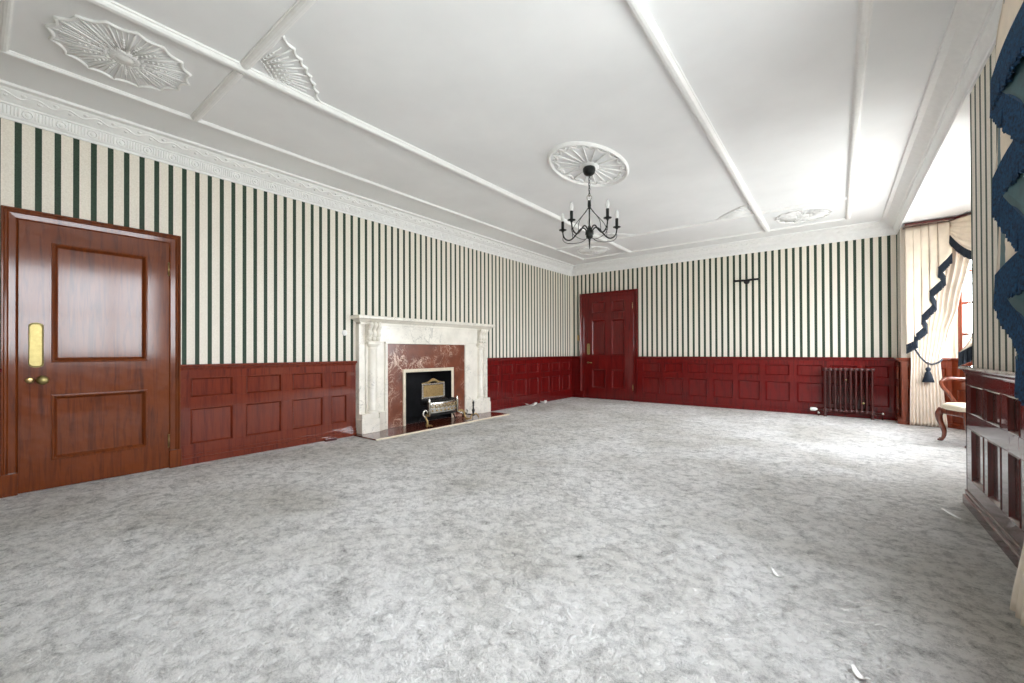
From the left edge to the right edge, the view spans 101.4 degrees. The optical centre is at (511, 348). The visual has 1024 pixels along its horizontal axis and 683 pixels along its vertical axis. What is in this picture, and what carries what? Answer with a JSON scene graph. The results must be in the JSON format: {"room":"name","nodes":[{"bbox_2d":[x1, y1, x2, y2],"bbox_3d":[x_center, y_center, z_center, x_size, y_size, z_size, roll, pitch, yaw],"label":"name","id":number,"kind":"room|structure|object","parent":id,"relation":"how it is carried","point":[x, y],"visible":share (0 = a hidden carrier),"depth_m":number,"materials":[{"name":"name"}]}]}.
{"room":"historic interior","nodes":[
{"label":"historic interior","id":0,"kind":"room"},
{"bbox_2d":[0,118,570,363],"bbox_3d":[-1.559,-0.420,6.491,0.250,3.130,9.950,0,0,38],"label":"wall","id":1,"kind":"structure","parent":0,"point":[266,277],"depth_m":4.79,"materials":[{"name":"paper"}]},
{"bbox_2d":[0,205,181,497],"bbox_3d":[-3.551,0.018,3.627,0.103,2.234,1.121,0,0,38],"label":"door","id":2,"kind":"structure","parent":1,"relation":"in","point":[90,311],"depth_m":3.57,"materials":[{"name":"brown wood"}]},
{"bbox_2d":[181,361,356,455],"bbox_3d":[-2.647,0.621,4.817,0.066,0.935,1.885,0,0,38],"label":"panelling","id":3,"kind":"object","parent":1,"relation":"attached to","point":[229,405],"visible":0.98,"depth_m":4.67,"materials":[{"name":"brown wood"}]},
{"bbox_2d":[182,428,356,465],"bbox_3d":[-2.652,1.090,4.819,0.050,0.098,1.885,0,0,38],"label":"baseboard","id":4,"kind":"structure","parent":1,"relation":"attached to","point":[196,458],"depth_m":4.63,"materials":[{"name":"brown wood"}]},
{"bbox_2d":[0,0,1002,275],"bbox_3d":[0.843,-1.898,4.635,5.840,0.215,9.450,0,0,38],"label":"crown molding","id":5,"kind":"structure","parent":1,"relation":"attached to","point":[969,39],"depth_m":4.16,"materials":[{"name":"white paint"}]},
{"bbox_2d":[487,356,571,405],"bbox_3d":[0.491,0.634,8.868,0.066,0.935,3.135,0,0,38],"label":"panelling","id":6,"kind":"object","parent":1,"relation":"attached to","point":[509,379],"visible":0.91,"depth_m":8.63,"materials":[{"name":"red wood"}]},
{"bbox_2d":[491,393,571,410],"bbox_3d":[0.487,1.102,8.870,0.050,0.098,3.135,0,0,38],"label":"baseboard","id":7,"kind":"structure","parent":1,"relation":"attached to","point":[557,397],"depth_m":8.61,"materials":[{"name":"red wood"}]},
{"bbox_2d":[0,0,970,264],"bbox_3d":[1.372,-1.985,4.225,7.780,0.350,10.050,0,0,38],"label":"ceiling","id":8,"kind":"structure","parent":0,"point":[487,89],"depth_m":3.37,"materials":[{"name":"paint"}]},
{"bbox_2d":[0,0,14,51],"bbox_3d":[-1.607,-2.003,1.410,4.483,0.026,0.052,0,0,38],"label":"trim","id":9,"kind":"structure","parent":8,"relation":"attached to","point":[6,6],"depth_m":2.54,"materials":[{"name":"white paint"}]},
{"bbox_2d":[43,14,191,91],"bbox_3d":[-2.659,-1.992,2.876,0.745,0.035,0.745,0,0,38],"label":"ceiling medallion","id":10,"kind":"object","parent":8,"relation":"attached to","point":[117,54],"visible":1,"depth_m":2.83,"materials":[{"name":"white paint"}]},
{"bbox_2d":[190,69,243,121],"bbox_3d":[-2.340,-1.985,3.312,0.994,0.035,0.070,0,0,38],"label":"trim","id":11,"kind":"structure","parent":8,"relation":"attached to","point":[234,76],"depth_m":3.26,"materials":[{"name":"white paint"}]},
{"bbox_2d":[240,0,317,69],"bbox_3d":[-0.960,-1.996,2.243,2.326,0.035,0.070,0,0,38],"label":"trim","id":12,"kind":"structure","parent":8,"relation":"attached to","point":[299,8],"depth_m":2.62,"materials":[{"name":"white paint"}]},
{"bbox_2d":[259,35,319,101],"bbox_3d":[-1.612,-2.000,3.014,0.308,0.017,0.709,0,0,-7],"label":"ceiling medallion","id":13,"kind":"object","parent":8,"relation":"attached to","point":[273,69],"visible":0.99,"depth_m":2.98,"materials":[{"name":"white paint"}]},
{"bbox_2d":[0,50,583,259],"bbox_3d":[-0.916,-1.978,6.004,0.052,0.026,8.162,0,0,38],"label":"trim","id":14,"kind":"structure","parent":8,"relation":"attached to","point":[13,54],"depth_m":3.80,"materials":[{"name":"white paint"}]},
{"bbox_2d":[86,0,630,252],"bbox_3d":[-0.076,-1.978,5.353,0.085,0.041,8.058,0,0,38],"label":"trim","id":15,"kind":"structure","parent":8,"relation":"attached to","point":[111,6],"depth_m":3.22,"materials":[{"name":"white paint"}]},
{"bbox_2d":[556,240,602,249],"bbox_3d":[1.286,-1.970,7.991,0.994,0.035,0.070,0,0,38],"label":"trim","id":16,"kind":"structure","parent":8,"relation":"attached to","point":[595,242],"depth_m":7.99,"materials":[{"name":"white paint"}]},
{"bbox_2d":[547,141,628,186],"bbox_3d":[0.849,-1.980,4.595,0.750,0.060,1.250,0,0,38],"label":"ceiling rose","id":17,"kind":"object","parent":8,"relation":"attached to","point":[582,144],"visible":0.94,"depth_m":4.50,"materials":[{"name":"white paint"}]},
{"bbox_2d":[559,165,620,248],"bbox_3d":[0.809,-1.511,4.493,0.655,0.879,0.654,0,0,38],"label":"chandelier","id":18,"kind":"object","parent":17,"relation":"hanging from","point":[589,170],"visible":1,"depth_m":4.47,"materials":[{"name":"metal"}]},
{"bbox_2d":[559,221,565,231],"bbox_3d":[0.562,-1.349,4.642,0.084,0.120,0.084,0,0,38],"label":"candle holder","id":19,"kind":"object","parent":18,"relation":"on","point":[562,229],"depth_m":4.63,"materials":[{"name":"black metal"}]},
{"bbox_2d":[568,210,575,221],"bbox_3d":[0.608,-1.352,4.285,0.084,0.120,0.084,0,0,38],"label":"candle holder","id":20,"kind":"object","parent":18,"relation":"on","point":[571,219],"depth_m":4.27,"materials":[{"name":"black metal"}]},
{"bbox_2d":[604,208,611,219],"bbox_3d":[0.962,-1.353,4.219,0.084,0.120,0.084,0,0,38],"label":"candle holder","id":21,"kind":"object","parent":18,"relation":"on","point":[607,217],"depth_m":4.20,"materials":[{"name":"black metal"}]},
{"bbox_2d":[613,218,620,229],"bbox_3d":[1.134,-1.352,4.535,0.084,0.120,0.084,0,0,38],"label":"candle holder","id":22,"kind":"object","parent":18,"relation":"on","point":[616,226],"depth_m":4.52,"materials":[{"name":"black metal"}]},
{"bbox_2d":[576,246,609,254],"bbox_3d":[1.625,-1.975,8.437,0.681,0.035,0.681,0,0,38],"label":"ceiling medallion","id":23,"kind":"object","parent":8,"relation":"attached to","point":[596,250],"visible":0.99,"depth_m":8.40,"materials":[{"name":"white paint"}]},
{"bbox_2d":[594,233,633,238],"bbox_3d":[1.756,-1.987,7.361,0.709,0.017,0.309,0,0,-8],"label":"ceiling medallion","id":24,"kind":"object","parent":8,"relation":"attached to","point":[622,234],"visible":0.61,"depth_m":7.33,"materials":[{"name":"white paint"}]},
{"bbox_2d":[607,213,753,240],"bbox_3d":[2.666,-1.982,6.923,2.326,0.035,0.070,0,0,38],"label":"trim","id":25,"kind":"structure","parent":8,"relation":"attached to","point":[751,214],"depth_m":6.80,"materials":[{"name":"white paint"}]},
{"bbox_2d":[624,0,769,231],"bbox_3d":[1.830,-1.994,3.876,0.085,0.041,8.058,0,0,38],"label":"trim","id":26,"kind":"structure","parent":8,"relation":"attached to","point":[639,10],"depth_m":3.20,"materials":[{"name":"white paint"}]},
{"bbox_2d":[584,218,845,259],"bbox_3d":[3.360,-1.983,7.820,4.483,0.026,0.052,0,0,38],"label":"trim","id":27,"kind":"structure","parent":8,"relation":"attached to","point":[835,220],"depth_m":7.48,"materials":[{"name":"white paint"}]},
{"bbox_2d":[716,204,750,220],"bbox_3d":[3.317,-2.000,6.151,0.308,0.017,0.709,0,0,-7],"label":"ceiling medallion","id":28,"kind":"object","parent":8,"relation":"attached to","point":[736,213],"visible":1,"depth_m":6.18,"materials":[{"name":"white paint"}]},
{"bbox_2d":[760,196,846,214],"bbox_3d":[4.045,-1.994,5.854,0.992,0.035,0.070,0,0,38],"label":"trim","id":29,"kind":"structure","parent":8,"relation":"attached to","point":[845,197],"depth_m":5.82,"materials":[{"name":"white paint"}]},
{"bbox_2d":[774,207,833,223],"bbox_3d":[4.380,-1.998,6.303,0.741,0.035,0.741,0,0,38],"label":"ceiling medallion","id":30,"kind":"object","parent":8,"relation":"attached to","point":[793,217],"visible":1,"depth_m":6.27,"materials":[{"name":"white paint"}]},
{"bbox_2d":[845,0,873,219],"bbox_3d":[2.669,-2.008,3.226,0.070,0.026,8.162,0,0,38],"label":"trim","id":31,"kind":"structure","parent":8,"relation":"attached to","point":[865,7],"depth_m":3.19,"materials":[{"name":"white paint"}]},
{"bbox_2d":[902,212,970,229],"bbox_3d":[5.176,-1.793,4.496,1.140,0.030,3.492,0,0,38],"label":"board","id":32,"kind":"object","parent":8,"relation":"attached to","point":[921,223],"visible":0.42,"depth_m":5.87,"materials":[{"name":"brown wood"}]},
{"bbox_2d":[905,222,952,353],"bbox_3d":[5.912,-0.852,5.953,0.476,1.840,0.101,-1,0,43],"label":"curtain tail","id":33,"kind":"object","parent":32,"relation":"hanging from","point":[928,250],"visible":1,"depth_m":5.99,"materials":[{"name":"beige fabric"}]},
{"bbox_2d":[910,247,969,427],"bbox_3d":[6.026,-0.328,5.910,0.182,2.858,0.691,0,0,-34],"label":"curtain","id":34,"kind":"object","parent":32,"relation":"hanging from","point":[925,398],"visible":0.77,"depth_m":5.95,"materials":[{"name":"beige fabric"}]},
{"bbox_2d":[914,348,942,382],"bbox_3d":[5.899,0.208,5.963,0.332,0.528,0.180,-1,0,45],"label":"tieback","id":35,"kind":"object","parent":34,"relation":"attached to","point":[928,377],"visible":0.98,"depth_m":5.92,"materials":[{"name":"blue fabric"}]},
{"bbox_2d":[949,215,970,259],"bbox_3d":[6.017,-1.444,5.297,0.067,0.655,1.007,0,0,1],"label":"swag","id":36,"kind":"object","parent":32,"relation":"hanging from","point":[960,228],"visible":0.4,"depth_m":5.62,"materials":[{"name":"beige fabric"}]},
{"bbox_2d":[958,335,971,366],"bbox_3d":[4.087,-0.817,3.306,0.808,1.928,0.160,0,0,38],"label":"curtain tail","id":37,"kind":"object","parent":32,"relation":"hanging from","point":[965,355],"visible":0.09,"depth_m":3.51,"materials":[{"name":"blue fabric"}]},
{"bbox_2d":[0,397,1023,682],"bbox_3d":[1.423,1.180,4.175,8.080,0.120,10.050,0,0,38],"label":"floor","id":38,"kind":"structure","parent":0,"point":[572,539],"depth_m":2.22,"materials":[{"name":"grey carpet"}]},
{"bbox_2d":[324,437,336,441],"bbox_3d":[-2.254,1.126,5.210,0.044,0.028,0.140,-1,0,43],"label":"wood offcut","id":39,"kind":"object","parent":38,"relation":"on","point":[335,438],"visible":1,"depth_m":5.20,"materials":[{"name":"brown wood"}]},
{"bbox_2d":[354,412,508,440],"bbox_3d":[-1.087,1.132,6.412,0.572,0.020,2.660,0,0,38],"label":"hearth","id":40,"kind":"object","parent":38,"relation":"on","point":[412,428],"visible":0.83,"depth_m":6.08,"materials":[{"name":"stone"}]},
{"bbox_2d":[351,315,495,433],"bbox_3d":[-1.391,0.343,6.694,0.656,1.569,2.737,0,0,38],"label":"fireplace","id":41,"kind":"object","parent":40,"relation":"on","point":[395,356],"visible":0.99,"depth_m":6.27,"materials":[{"name":"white stone"}]},
{"bbox_2d":[351,315,495,329],"bbox_3d":[-1.216,-0.398,6.561,0.206,0.090,2.737,0,0,38],"label":"mantel shelf","id":42,"kind":"object","parent":41,"relation":"attached to","point":[359,319],"depth_m":6.21,"materials":[{"name":"white stone"}]},
{"bbox_2d":[420,397,455,415],"bbox_3d":[-1.093,0.872,6.373,0.215,0.230,0.597,0,0,38],"label":"basket","id":43,"kind":"object","parent":40,"relation":"on","point":[437,406],"depth_m":6.26,"materials":[{"name":"metal"}]},
{"bbox_2d":[417,378,469,427],"bbox_3d":[-1.036,0.780,6.361,0.320,0.674,0.930,0,0,38],"label":"grate","id":44,"kind":"object","parent":40,"relation":"on","point":[432,394],"visible":1,"depth_m":6.32,"materials":[{"name":"silver metal"}]},
{"bbox_2d":[462,400,478,418],"bbox_3d":[-0.704,0.973,6.811,0.291,0.289,0.212,0,0,38],"label":"andiron","id":45,"kind":"object","parent":40,"relation":"on","point":[473,409],"visible":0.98,"depth_m":6.74,"materials":[{"name":"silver metal"}]},
{"bbox_2d":[771,568,783,576],"bbox_3d":[1.294,1.095,2.042,0.022,0.026,0.064,0,0,-15],"label":"paper scrap","id":46,"kind":"object","parent":38,"relation":"on","point":[772,569],"visible":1,"depth_m":2.05,"materials":[{"name":"white paper"}]},
{"bbox_2d":[810,368,884,419],"bbox_3d":[5.466,0.716,6.867,0.953,0.810,0.136,0,0,38],"label":"radiator","id":47,"kind":"object","parent":38,"relation":"on","point":[850,370],"visible":1,"depth_m":6.79,"materials":[{"name":"brown metal"}]},
{"bbox_2d":[850,664,869,679],"bbox_3d":[1.168,1.091,1.406,0.024,0.026,0.062,0,0,-4],"label":"paper scrap","id":48,"kind":"object","parent":38,"relation":"on","point":[856,672],"visible":1,"depth_m":1.42,"materials":[{"name":"white paper"}]},
{"bbox_2d":[935,377,965,447],"bbox_3d":[5.380,0.593,4.798,0.611,1.032,0.549,0,0,16],"label":"armchair","id":49,"kind":"object","parent":38,"relation":"on","point":[953,408],"visible":0.3,"depth_m":5.03,"materials":[{"name":"brown wood"}]},
{"bbox_2d":[941,508,964,520],"bbox_3d":[2.928,1.101,2.788,0.030,0.011,0.200,0,0,19],"label":"paper scrap","id":50,"kind":"object","parent":38,"relation":"on","point":[946,511],"visible":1,"depth_m":2.79,"materials":[{"name":"white paper"}]},
{"bbox_2d":[571,235,897,400],"bbox_3d":[3.917,-0.430,8.383,6.090,3.130,0.250,0,0,38],"label":"wall","id":51,"kind":"structure","parent":0,"point":[836,299],"depth_m":7.63,"materials":[{"name":"paper"}]},
{"bbox_2d":[572,356,579,392],"bbox_3d":[1.532,0.637,10.028,0.230,0.935,0.066,0,0,38],"label":"panelling","id":52,"kind":"object","parent":51,"relation":"attached to","point":[575,359],"visible":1,"depth_m":10.03,"materials":[{"name":"red wood"}]},
{"bbox_2d":[572,393,579,397],"bbox_3d":[1.539,1.105,10.032,0.230,0.098,0.050,0,0,38],"label":"baseboard","id":53,"kind":"structure","parent":51,"relation":"attached to","point":[573,394],"depth_m":10.01,"materials":[{"name":"red wood"}]},
{"bbox_2d":[580,289,637,401],"bbox_3d":[2.168,-0.079,9.522,1.405,2.455,0.090,0,0,38],"label":"door","id":54,"kind":"structure","parent":51,"relation":"in","point":[609,319],"depth_m":9.52,"materials":[{"name":"red wood"}]},
{"bbox_2d":[734,278,758,283],"bbox_3d":[4.376,-1.262,7.825,0.426,0.098,0.074,0,0,38],"label":"wall light","id":55,"kind":"object","parent":51,"relation":"attached to","point":[746,281],"visible":1,"depth_m":7.82,"materials":[{"name":"black metal"}]},
{"bbox_2d":[637,356,895,413],"bbox_3d":[4.370,0.613,7.830,4.150,0.935,0.066,0,0,38],"label":"panelling","id":56,"kind":"object","parent":51,"relation":"attached to","point":[796,382],"visible":0.93,"depth_m":7.64,"materials":[{"name":"red wood"}]},
{"bbox_2d":[638,397,895,419],"bbox_3d":[4.377,1.081,7.833,4.150,0.098,0.050,0,0,38],"label":"baseboard","id":57,"kind":"structure","parent":51,"relation":"attached to","point":[640,399],"depth_m":7.65,"materials":[{"name":"red wood"}]},
{"bbox_2d":[942,272,968,357],"bbox_3d":[5.256,-0.360,4.183,1.170,2.930,4.350,0,0,38],"label":"wall","id":58,"kind":"structure","parent":0,"point":[951,347],"depth_m":5.90,"materials":[{"name":"paint"}]},
{"bbox_2d":[899,358,951,420],"bbox_3d":[5.982,0.596,6.074,0.550,0.935,0.066,0,0,38],"label":"panelling","id":59,"kind":"object","parent":58,"relation":"attached to","point":[946,364],"visible":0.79,"depth_m":6.19,"materials":[{"name":"orange wood"}]},
{"bbox_2d":[899,417,952,427],"bbox_3d":[5.989,1.065,6.077,0.550,0.098,0.050,0,0,38],"label":"baseboard","id":60,"kind":"structure","parent":58,"relation":"attached to","point":[906,421],"depth_m":6.17,"materials":[{"name":"orange wood"}]},
{"bbox_2d":[952,421,964,429],"bbox_3d":[6.198,1.060,5.327,0.050,0.098,1.180,0,0,1],"label":"baseboard","id":61,"kind":"structure","parent":58,"relation":"attached to","point":[956,425],"depth_m":5.82,"materials":[{"name":"orange wood"}]},
{"bbox_2d":[951,358,972,422],"bbox_3d":[6.189,0.591,5.330,0.066,0.935,1.180,0,0,1],"label":"panelling","id":62,"kind":"object","parent":58,"relation":"attached to","point":[958,387],"visible":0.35,"depth_m":5.83,"materials":[{"name":"orange wood"}]},
{"bbox_2d":[958,269,971,351],"bbox_3d":[6.282,-0.642,5.335,0.070,1.740,1.110,0,0,1],"label":"window","id":63,"kind":"structure","parent":58,"relation":"in","point":[962,306],"depth_m":5.84,"materials":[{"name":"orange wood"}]},
{"bbox_2d":[897,45,1015,370],"bbox_3d":[3.255,-0.461,2.761,0.250,3.130,9.450,0,0,38],"label":"wall","id":64,"kind":"structure","parent":0,"point":[992,347],"depth_m":2.74,"materials":[{"name":"paper"}]},
{"bbox_2d":[895,414,898,423],"bbox_3d":[5.895,1.067,6.397,0.050,0.098,0.400,0,0,38],"label":"baseboard","id":65,"kind":"structure","parent":64,"relation":"attached to","point":[896,416],"depth_m":6.37,"materials":[{"name":"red wood"}]},
{"bbox_2d":[893,357,901,417],"bbox_3d":[5.887,0.599,6.405,0.066,0.935,0.400,0,0,38],"label":"panelling","id":66,"kind":"object","parent":64,"relation":"attached to","point":[898,368],"visible":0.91,"depth_m":6.36,"materials":[{"name":"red wood"}]},
{"bbox_2d":[966,384,967,489],"bbox_3d":[3.327,0.588,2.965,0.160,0.935,0.066,0,0,38],"label":"panelling","id":67,"kind":"object","parent":64,"relation":"attached to","point":[966,384],"visible":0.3,"depth_m":3.00,"materials":[{"name":"brown wood"}]},
{"bbox_2d":[958,366,1023,547],"bbox_3d":[2.670,0.586,2.253,0.066,0.935,1.935,0,0,38],"label":"panelling","id":68,"kind":"object","parent":64,"relation":"attached to","point":[995,417],"visible":0.95,"depth_m":2.46,"materials":[{"name":"brown wood"}]},
{"bbox_2d":[962,489,1021,568],"bbox_3d":[2.678,1.054,2.245,0.050,0.098,1.935,0,0,38],"label":"baseboard","id":69,"kind":"structure","parent":64,"relation":"attached to","point":[1013,551],"depth_m":2.43,"materials":[{"name":"brown wood"}]},
{"bbox_2d":[990,0,1023,405],"bbox_3d":[2.123,-0.748,1.758,0.112,2.042,0.697,0,0,38],"label":"curtain tail","id":70,"kind":"object","parent":64,"relation":"hanging from","point":[1007,80],"visible":1,"depth_m":1.77,"materials":[{"name":"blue fabric"}]},
{"bbox_2d":[1010,542,1023,626],"bbox_3d":[2.104,-0.334,1.675,0.150,2.848,0.910,0,0,38],"label":"curtain","id":71,"kind":"object","parent":64,"relation":"hanging from","point":[1017,597],"visible":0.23,"depth_m":1.73,"materials":[{"name":"beige fabric"}]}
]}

